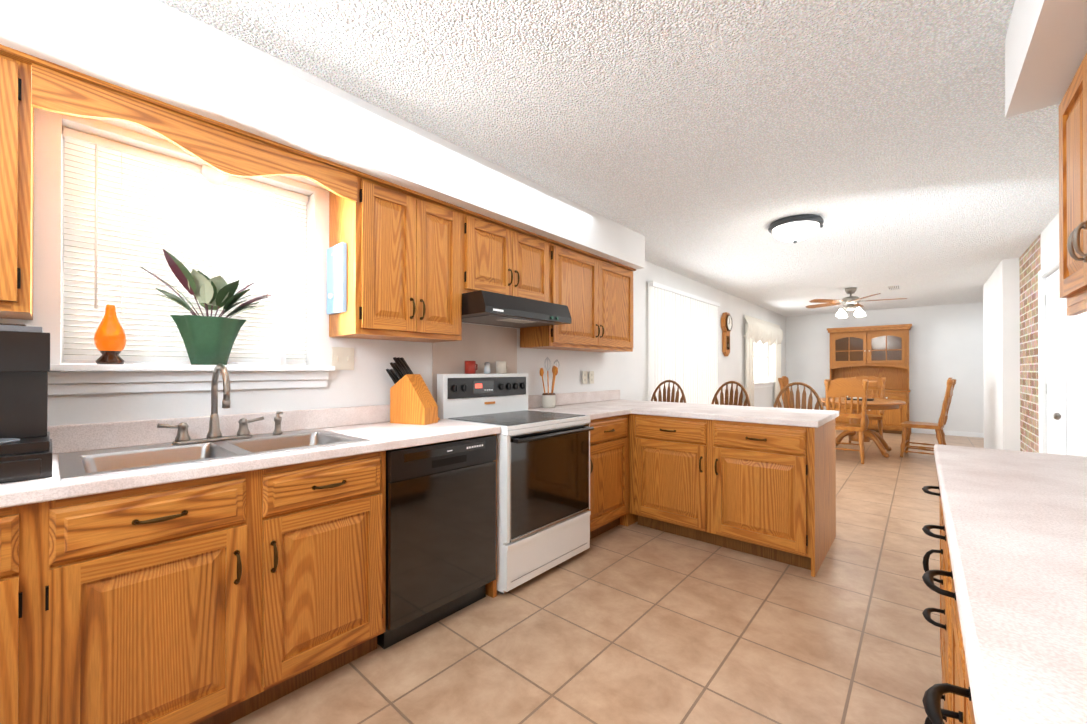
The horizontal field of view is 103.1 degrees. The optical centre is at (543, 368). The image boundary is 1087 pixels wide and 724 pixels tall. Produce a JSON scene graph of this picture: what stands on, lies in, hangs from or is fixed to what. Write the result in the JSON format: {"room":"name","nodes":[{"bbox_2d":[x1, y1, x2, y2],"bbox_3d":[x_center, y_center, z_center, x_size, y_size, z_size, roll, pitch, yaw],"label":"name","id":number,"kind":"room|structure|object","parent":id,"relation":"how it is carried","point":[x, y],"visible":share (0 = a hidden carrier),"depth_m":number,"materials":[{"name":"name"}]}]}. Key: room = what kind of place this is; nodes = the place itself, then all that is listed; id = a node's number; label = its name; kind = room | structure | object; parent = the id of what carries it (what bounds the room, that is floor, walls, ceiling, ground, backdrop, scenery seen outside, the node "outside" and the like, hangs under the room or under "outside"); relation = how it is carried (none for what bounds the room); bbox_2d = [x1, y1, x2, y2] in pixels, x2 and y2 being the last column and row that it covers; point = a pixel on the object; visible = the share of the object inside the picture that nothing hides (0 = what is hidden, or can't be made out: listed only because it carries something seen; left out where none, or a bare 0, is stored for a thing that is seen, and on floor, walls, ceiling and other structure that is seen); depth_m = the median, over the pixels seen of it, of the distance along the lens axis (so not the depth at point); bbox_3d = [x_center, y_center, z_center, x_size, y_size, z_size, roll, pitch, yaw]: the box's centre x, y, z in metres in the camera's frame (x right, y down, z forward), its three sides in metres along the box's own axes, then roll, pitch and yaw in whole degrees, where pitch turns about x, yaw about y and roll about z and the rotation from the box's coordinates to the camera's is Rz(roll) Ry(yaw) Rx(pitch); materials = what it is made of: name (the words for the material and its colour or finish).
{"room":"kitchen","nodes":[
{"label":"kitchen","id":0,"kind":"room"},
{"bbox_2d":[0,404,500,507],"bbox_3d":[-1.313,0.273,1.538,0.637,0.140,2.578,0,0,41],"label":"countertop","id":1,"kind":"structure","parent":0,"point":[376,427],"depth_m":1.67,"materials":[{"name":"laminate"}]},
{"bbox_2d":[0,323,51,482],"bbox_3d":[-1.589,0.089,1.207,0.385,0.425,0.285,0,0,41],"label":"pod coffee maker","id":2,"kind":"object","parent":1,"relation":"on","point":[25,447],"visible":1,"depth_m":1.21,"materials":[{"name":"black plastic"}]},
{"bbox_2d":[58,429,369,480],"bbox_3d":[-1.208,0.390,1.652,0.530,0.184,0.860,0,0,41],"label":"double-bowl sink","id":3,"kind":"object","parent":1,"relation":"in","point":[83,464],"visible":0.38,"depth_m":1.61,"materials":[{"name":"metal"}]},
{"bbox_2d":[157,364,282,444],"bbox_3d":[-1.278,0.139,1.764,0.230,0.317,0.433,0,0,41],"label":"gooseneck faucet","id":4,"kind":"object","parent":1,"relation":"on","point":[213,434],"visible":1,"depth_m":1.78,"materials":[{"name":"silver metal"}]},
{"bbox_2d":[386,357,437,424],"bbox_3d":[-0.748,0.121,2.442,0.271,0.370,0.122,0,0,21],"label":"knife block","id":5,"kind":"object","parent":1,"relation":"on","point":[412,400],"visible":1,"depth_m":2.40,"materials":[{"name":"brown wood"}]},
{"bbox_2d":[0,0,644,268],"bbox_3d":[-0.754,-1.073,2.351,0.420,0.290,4.630,0,0,41],"label":"soffit","id":6,"kind":"structure","parent":0,"point":[159,50],"depth_m":1.70,"materials":[{"name":"white paint"}]},
{"bbox_2d":[0,107,785,425],"bbox_3d":[1.493,0.015,5.344,0.150,2.440,12.400,0,0,41],"label":"wall","id":7,"kind":"structure","parent":0,"point":[366,381],"depth_m":2.23,"materials":[{"name":"white paint"}]},
{"bbox_2d":[0,44,39,319],"bbox_3d":[-1.968,-0.565,1.036,0.316,0.790,0.955,0,0,41],"label":"upper cabinet","id":8,"kind":"object","parent":7,"relation":"attached to","point":[16,109],"depth_m":1.27,"materials":[{"name":"brown wood"}]},
{"bbox_2d":[61,130,305,365],"bbox_3d":[-1.546,-0.457,1.958,0.035,0.880,0.856,0,0,41],"label":"window","id":9,"kind":"structure","parent":7,"relation":"in","point":[62,266],"depth_m":1.63,"materials":[{"name":"white paint"}]},
{"bbox_2d":[63,127,307,364],"bbox_3d":[-1.514,-0.458,1.931,0.044,0.878,0.852,0,0,41],"label":"mini blinds","id":10,"kind":"object","parent":9,"relation":"attached to","point":[130,211],"visible":0.94,"depth_m":1.83,"materials":[{"name":"white paint"}]},
{"bbox_2d":[48,364,334,394],"bbox_3d":[-1.463,0.041,1.884,0.182,0.110,1.010,0,0,41],"label":"window sill","id":11,"kind":"structure","parent":7,"relation":"attached to","point":[68,379],"depth_m":1.75,"materials":[{"name":"white paint"}]},
{"bbox_2d":[94,304,126,363],"bbox_3d":[-1.641,-0.129,1.635,0.088,0.225,0.088,0,0,41],"label":"oil lamp","id":12,"kind":"object","parent":11,"relation":"on","point":[110,339],"visible":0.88,"depth_m":1.61,"materials":[{"name":"orange glass"}]},
{"bbox_2d":[141,249,270,364],"bbox_3d":[-1.436,-0.243,1.876,0.176,0.457,0.459,0,0,41],"label":"potted plant","id":13,"kind":"object","parent":11,"relation":"on","point":[208,339],"visible":1,"depth_m":1.83,"materials":[{"name":"plant"}]},
{"bbox_2d":[201,165,228,184],"bbox_3d":[-1.473,-0.879,1.937,0.024,0.100,0.100,0,0,41],"label":"light fixture","id":14,"kind":"object","parent":7,"relation":"attached to","point":[212,175],"visible":0.56,"depth_m":1.93,"materials":[{"name":"white plastic"}]},
{"bbox_2d":[332,347,353,369],"bbox_3d":[-1.066,-0.053,2.297,0.012,0.120,0.115,0,0,41],"label":"switch plate","id":15,"kind":"object","parent":7,"relation":"attached to","point":[342,358],"visible":0.95,"depth_m":2.30,"materials":[{"name":"beige plastic"}]},
{"bbox_2d":[329,167,471,342],"bbox_3d":[-0.778,-0.560,2.394,0.316,0.790,0.666,0,0,41],"label":"upper cabinet","id":16,"kind":"object","parent":7,"relation":"attached to","point":[419,264],"depth_m":2.23,"materials":[{"name":"brown wood"}]},
{"bbox_2d":[32,63,356,202],"bbox_3d":[-1.214,-0.833,1.673,0.019,0.163,0.993,0,0,41],"label":"window valance","id":17,"kind":"object","parent":16,"relation":"attached to","point":[226,152],"visible":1,"depth_m":1.57,"materials":[{"name":"brown wood"}]},
{"bbox_2d":[327,242,346,314],"bbox_3d":[-1.043,-0.446,2.155,0.180,0.335,0.038,0,0,41],"label":"calendar","id":18,"kind":"object","parent":16,"relation":"hanging from","point":[336,275],"visible":0.96,"depth_m":2.14,"materials":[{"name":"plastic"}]},
{"bbox_2d":[432,323,516,403],"bbox_3d":[-0.452,0.060,3.007,0.002,0.730,0.754,0,0,41],"label":"panel","id":19,"kind":"object","parent":7,"relation":"attached to","point":[480,345],"visible":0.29,"depth_m":2.99,"materials":[{"name":"laminate"}]},
{"bbox_2d":[472,211,555,303],"bbox_3d":[-0.322,-0.697,2.915,0.316,0.512,0.790,0,0,41],"label":"upper cabinet","id":20,"kind":"object","parent":7,"relation":"attached to","point":[507,259],"depth_m":2.81,"materials":[{"name":"brown wood"}]},
{"bbox_2d":[462,290,571,327],"bbox_3d":[-0.249,-0.371,2.850,0.512,0.133,0.782,0,0,41],"label":"range hood","id":21,"kind":"object","parent":20,"relation":"attached to","point":[488,308],"visible":0.94,"depth_m":2.65,"materials":[{"name":"metal"}]},
{"bbox_2d":[520,241,635,351],"bbox_3d":[0.321,-0.554,3.650,0.316,0.790,1.236,0,0,41],"label":"upper cabinet","id":22,"kind":"object","parent":7,"relation":"attached to","point":[597,291],"depth_m":3.48,"materials":[{"name":"brown wood"}]},
{"bbox_2d":[582,371,586,383],"bbox_3d":[0.377,0.082,3.915,0.006,0.115,0.070,0,0,41],"label":"outlet","id":23,"kind":"object","parent":7,"relation":"attached to","point":[584,377],"depth_m":3.91,"materials":[{"name":"beige plastic"}]},
{"bbox_2d":[589,371,593,383],"bbox_3d":[0.446,0.082,3.994,0.006,0.115,0.070,0,0,41],"label":"outlet","id":24,"kind":"object","parent":7,"relation":"attached to","point":[591,373],"depth_m":3.99,"materials":[{"name":"beige plastic"}]},
{"bbox_2d":[648,281,719,403],"bbox_3d":[1.888,0.119,5.594,0.063,2.165,2.122,0,0,41],"label":"blinds","id":25,"kind":"object","parent":7,"relation":"attached to","point":[683,339],"visible":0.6,"depth_m":5.41,"materials":[{"name":"white paint"}]},
{"bbox_2d":[721,312,731,355],"bbox_3d":[2.862,-0.529,6.725,0.084,0.679,0.318,0,0,41],"label":"wall clock","id":26,"kind":"object","parent":7,"relation":"attached to","point":[726,322],"visible":1,"depth_m":6.66,"materials":[{"name":"brown wood"}]},
{"bbox_2d":[754,342,767,381],"bbox_3d":[4.131,-0.240,8.418,0.061,1.020,1.796,0,0,41],"label":"window","id":27,"kind":"structure","parent":7,"relation":"in","point":[756,356],"depth_m":8.73,"materials":[{"name":"white paint"}]},
{"bbox_2d":[744,314,782,407],"bbox_3d":[4.280,-0.048,8.287,0.128,1.750,2.442,0,0,41],"label":"window curtain","id":28,"kind":"object","parent":7,"relation":"attached to","point":[758,330],"visible":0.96,"depth_m":7.83,"materials":[{"name":"fabric"}]},
{"bbox_2d":[754,382,774,387],"bbox_3d":[4.199,0.320,8.356,0.140,0.095,1.920,0,0,41],"label":"window sill","id":29,"kind":"structure","parent":7,"relation":"attached to","point":[762,384],"depth_m":8.41,"materials":[{"name":"white paint"}]},
{"bbox_2d":[230,430,983,723],"bbox_3d":[3.430,1.278,3.642,5.300,0.100,12.400,0,0,41],"label":"floor","id":30,"kind":"structure","parent":0,"point":[634,623],"depth_m":1.94,"materials":[{"name":"beige tile"}]},
{"bbox_2d":[377,435,496,648],"bbox_3d":[-0.668,0.788,2.240,0.596,0.868,0.600,0,0,41],"label":"dishwasher","id":31,"kind":"object","parent":30,"relation":"on","point":[440,530],"visible":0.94,"depth_m":2.00,"materials":[{"name":"black plastic"}]},
{"bbox_2d":[437,373,593,593],"bbox_3d":[-0.158,0.629,2.746,0.682,1.190,0.756,0,0,41],"label":"electric range","id":32,"kind":"object","parent":30,"relation":"on","point":[543,490],"visible":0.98,"depth_m":2.56,"materials":[{"name":"white metal"}]},
{"bbox_2d":[465,361,477,373],"bbox_3d":[-0.476,-0.008,2.858,0.072,0.085,0.098,0,0,41],"label":"cup","id":33,"kind":"object","parent":32,"relation":"on","point":[471,367],"visible":1,"depth_m":2.82,"materials":[{"name":"ceramic"}]},
{"bbox_2d":[484,362,490,373],"bbox_3d":[-0.386,-0.005,2.961,0.048,0.079,0.048,0,0,41],"label":"glass shaker","id":34,"kind":"object","parent":32,"relation":"on","point":[487,369],"visible":1,"depth_m":2.94,"materials":[{"name":"glass"}]},
{"bbox_2d":[496,361,507,372],"bbox_3d":[-0.291,-0.007,3.068,0.072,0.085,0.098,0,0,41],"label":"mug","id":35,"kind":"object","parent":32,"relation":"on","point":[501,366],"visible":1,"depth_m":3.03,"materials":[{"name":"ceramic"}]},
{"bbox_2d":[587,414,636,529],"bbox_3d":[0.612,0.791,3.745,0.621,0.876,0.701,0,0,41],"label":"base cabinet","id":36,"kind":"object","parent":30,"relation":"on","point":[609,439],"depth_m":3.13,"materials":[{"name":"brown wood"}]},
{"bbox_2d":[528,391,631,419],"bbox_3d":[0.236,0.280,3.300,0.644,0.140,0.588,0,0,41],"label":"countertop","id":37,"kind":"structure","parent":36,"relation":"on","point":[598,406],"depth_m":3.54,"materials":[{"name":"laminate"}]},
{"bbox_2d":[540,357,559,407],"bbox_3d":[0.059,0.110,3.426,0.157,0.401,0.192,0,0,41],"label":"utensil crock","id":38,"kind":"object","parent":37,"relation":"on","point":[548,400],"visible":1,"depth_m":3.38,"materials":[{"name":"ceramic"}]},
{"bbox_2d":[592,390,838,427],"bbox_3d":[1.180,0.281,3.450,1.867,0.140,0.880,0,0,41],"label":"countertop","id":39,"kind":"structure","parent":36,"relation":"on","point":[812,418],"depth_m":3.05,"materials":[{"name":"laminate"}]},
{"bbox_2d":[651,380,685,402],"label":"bar stool","id":40,"kind":"object","parent":30,"relation":"on","point":[673,398],"depth_m":4.54,"materials":[{"name":"brown wood"}]},
{"bbox_2d":[711,381,749,405],"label":"bar stool","id":41,"kind":"object","parent":30,"relation":"on","point":[728,400],"depth_m":4.13,"materials":[{"name":"brown wood"}]},
{"bbox_2d":[629,414,835,576],"bbox_3d":[1.381,0.789,3.234,1.243,0.875,0.856,0,0,41],"label":"base cabinet","id":42,"kind":"object","parent":30,"relation":"on","point":[767,491],"visible":0.94,"depth_m":2.85,"materials":[{"name":"brown wood"}]},
{"bbox_2d":[773,382,823,409],"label":"bar stool","id":43,"kind":"object","parent":30,"relation":"on","point":[819,403],"depth_m":3.77,"materials":[{"name":"brown wood"}]},
{"bbox_2d":[824,376,885,463],"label":"dining chair","id":44,"kind":"object","parent":30,"relation":"on","point":[860,387],"depth_m":5.68,"materials":[{"name":"brown wood"}]},
{"bbox_2d":[816,397,905,457],"bbox_3d":[4.725,0.837,6.457,1.070,0.805,1.460,0,0,41],"label":"pedestal dining table","id":45,"kind":"object","parent":30,"relation":"on","point":[879,404],"visible":0.6,"depth_m":6.29,"materials":[{"name":"wood"}]},
{"bbox_2d":[830,392,909,433],"bbox_3d":[6.506,0.849,8.657,1.270,0.800,0.492,0,0,41],"label":"base cabinet","id":46,"kind":"object","parent":30,"relation":"on","point":[892,419],"depth_m":8.26,"materials":[{"name":"brown wood"}]},
{"bbox_2d":[869,388,910,391],"bbox_3d":[6.515,0.434,8.669,1.310,0.030,0.465,0,0,41],"label":"countertop","id":47,"kind":"structure","parent":46,"relation":"on","point":[886,389],"depth_m":8.35,"materials":[{"name":"brown wood"}]},
{"bbox_2d":[900,377,955,456],"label":"dining chair","id":48,"kind":"object","parent":30,"relation":"on","point":[907,425],"depth_m":5.92,"materials":[{"name":"brown wood"}]},
{"bbox_2d":[934,590,937,723],"bbox_3d":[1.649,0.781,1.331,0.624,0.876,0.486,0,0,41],"label":"base cabinet","id":49,"kind":"object","parent":30,"relation":"on","point":[935,609],"depth_m":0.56,"materials":[{"name":"brown wood"}]},
{"bbox_2d":[934,486,941,723],"bbox_3d":[1.364,0.779,1.006,0.624,0.876,0.522,0,0,41],"label":"base cabinet","id":50,"kind":"object","parent":30,"relation":"on","point":[936,572],"depth_m":1.26,"materials":[{"name":"brown wood"}]},
{"bbox_2d":[939,498,949,723],"bbox_3d":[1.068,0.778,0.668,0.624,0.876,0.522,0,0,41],"label":"base cabinet","id":51,"kind":"object","parent":30,"relation":"on","point":[945,549],"depth_m":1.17,"materials":[{"name":"brown wood"}]},
{"bbox_2d":[950,560,972,723],"bbox_3d":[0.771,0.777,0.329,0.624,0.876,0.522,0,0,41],"label":"base cabinet","id":52,"kind":"object","parent":30,"relation":"on","point":[952,690],"depth_m":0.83,"materials":[{"name":"brown wood"}]},
{"bbox_2d":[970,706,975,723],"bbox_3d":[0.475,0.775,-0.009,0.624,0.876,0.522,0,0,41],"label":"base cabinet","id":53,"kind":"object","parent":30,"relation":"on","point":[972,719],"depth_m":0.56,"materials":[{"name":"brown wood"}]},
{"bbox_2d":[934,444,1086,723],"bbox_3d":[0.714,0.268,0.275,0.637,0.140,3.350,0,0,41],"label":"countertop","id":54,"kind":"structure","parent":53,"relation":"on","point":[1016,526],"depth_m":0.62,"materials":[{"name":"laminate"}]},
{"bbox_2d":[158,0,1059,316],"bbox_3d":[3.430,-1.262,3.652,5.300,0.100,12.400,0,0,41],"label":"ceiling","id":55,"kind":"structure","parent":0,"point":[706,142],"depth_m":2.09,"materials":[{"name":"white paint"}]},
{"bbox_2d":[768,214,823,242],"bbox_3d":[2.078,-1.123,3.566,0.400,0.177,0.410,0,0,41],"label":"dome ceiling light","id":56,"kind":"object","parent":55,"relation":"attached to","point":[795,228],"visible":1,"depth_m":3.46,"materials":[{"name":"white glass"}]},
{"bbox_2d":[805,287,906,317],"bbox_3d":[4.628,-0.990,6.473,1.270,0.419,1.243,0,0,41],"label":"ceiling fan","id":57,"kind":"object","parent":55,"relation":"hanging from","point":[851,302],"visible":1,"depth_m":6.40,"materials":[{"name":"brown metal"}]},
{"bbox_2d":[887,285,900,289],"bbox_3d":[5.165,-1.194,6.353,0.150,0.012,0.350,0,0,41],"label":"ceiling vent","id":58,"kind":"object","parent":55,"relation":"in","point":[892,287],"visible":1,"depth_m":6.33,"materials":[{"name":"white metal"}]},
{"bbox_2d":[786,302,983,432],"bbox_3d":[7.522,0.027,8.204,5.150,2.440,0.150,0,0,41],"label":"wall","id":59,"kind":"structure","parent":0,"point":[945,342],"depth_m":8.26,"materials":[{"name":"white paint"}]},
{"bbox_2d":[911,428,983,437],"bbox_3d":[7.411,1.204,8.186,4.996,0.085,0.013,0,0,41],"label":"baseboard","id":60,"kind":"structure","parent":59,"relation":"attached to","point":[951,433],"depth_m":8.01,"materials":[{"name":"white paint"}]},
{"bbox_2d":[983,258,1019,450],"bbox_3d":[5.842,0.015,5.429,0.280,2.440,1.960,0,0,41],"label":"wall","id":61,"kind":"structure","parent":0,"point":[1001,327],"depth_m":4.79,"materials":[{"name":"white paint"}]},
{"bbox_2d":[1019,234,1040,452],"bbox_3d":[4.879,0.010,4.231,0.150,2.440,1.110,0,0,41],"label":"brick wall","id":62,"kind":"structure","parent":0,"point":[1030,263],"depth_m":4.28,"materials":[{"name":"brown brick"}]},
{"bbox_2d":[1005,0,1086,117],"bbox_3d":[0.767,-1.081,0.187,0.440,0.290,3.380,0,0,41],"label":"soffit","id":63,"kind":"structure","parent":0,"point":[1045,47],"depth_m":1.32,"materials":[{"name":"white paint"}]},
{"bbox_2d":[1041,213,1086,456],"bbox_3d":[3.380,0.003,2.520,0.150,2.440,3.440,0,0,41],"label":"wall","id":64,"kind":"structure","parent":0,"point":[1076,385],"depth_m":3.09,"materials":[{"name":"white paint"}]},
{"bbox_2d":[1038,255,1066,454],"bbox_3d":[4.153,0.180,3.531,0.016,2.095,0.890,0,0,41],"label":"door frame","id":65,"kind":"structure","parent":64,"relation":"attached to","point":[1049,267],"depth_m":3.42,"materials":[{"name":"white paint"}]},
{"bbox_2d":[1045,269,1060,454],"bbox_3d":[4.169,0.211,3.520,0.102,2.008,0.744,0,0,41],"label":"door","id":66,"kind":"structure","parent":64,"relation":"in","point":[1053,340],"depth_m":3.58,"materials":[{"name":"paint"}]},
{"bbox_2d":[1059,53,1086,312],"bbox_3d":[1.646,-0.572,1.100,0.316,0.718,0.786,0,0,41],"label":"upper cabinet","id":67,"kind":"object","parent":64,"relation":"attached to","point":[1073,197],"depth_m":1.34,"materials":[{"name":"brown wood"}]},
{"label":"outside","id":68,"kind":"structure","parent":0,"visible":0},
{"bbox_2d":[754,341,765,382],"bbox_3d":[4.071,-0.227,8.470,0.010,1.350,2.100,0,0,41],"label":"panel","id":69,"kind":"object","parent":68,"point":[761,364],"depth_m":8.96,"materials":[{"name":"white"}]}
]}

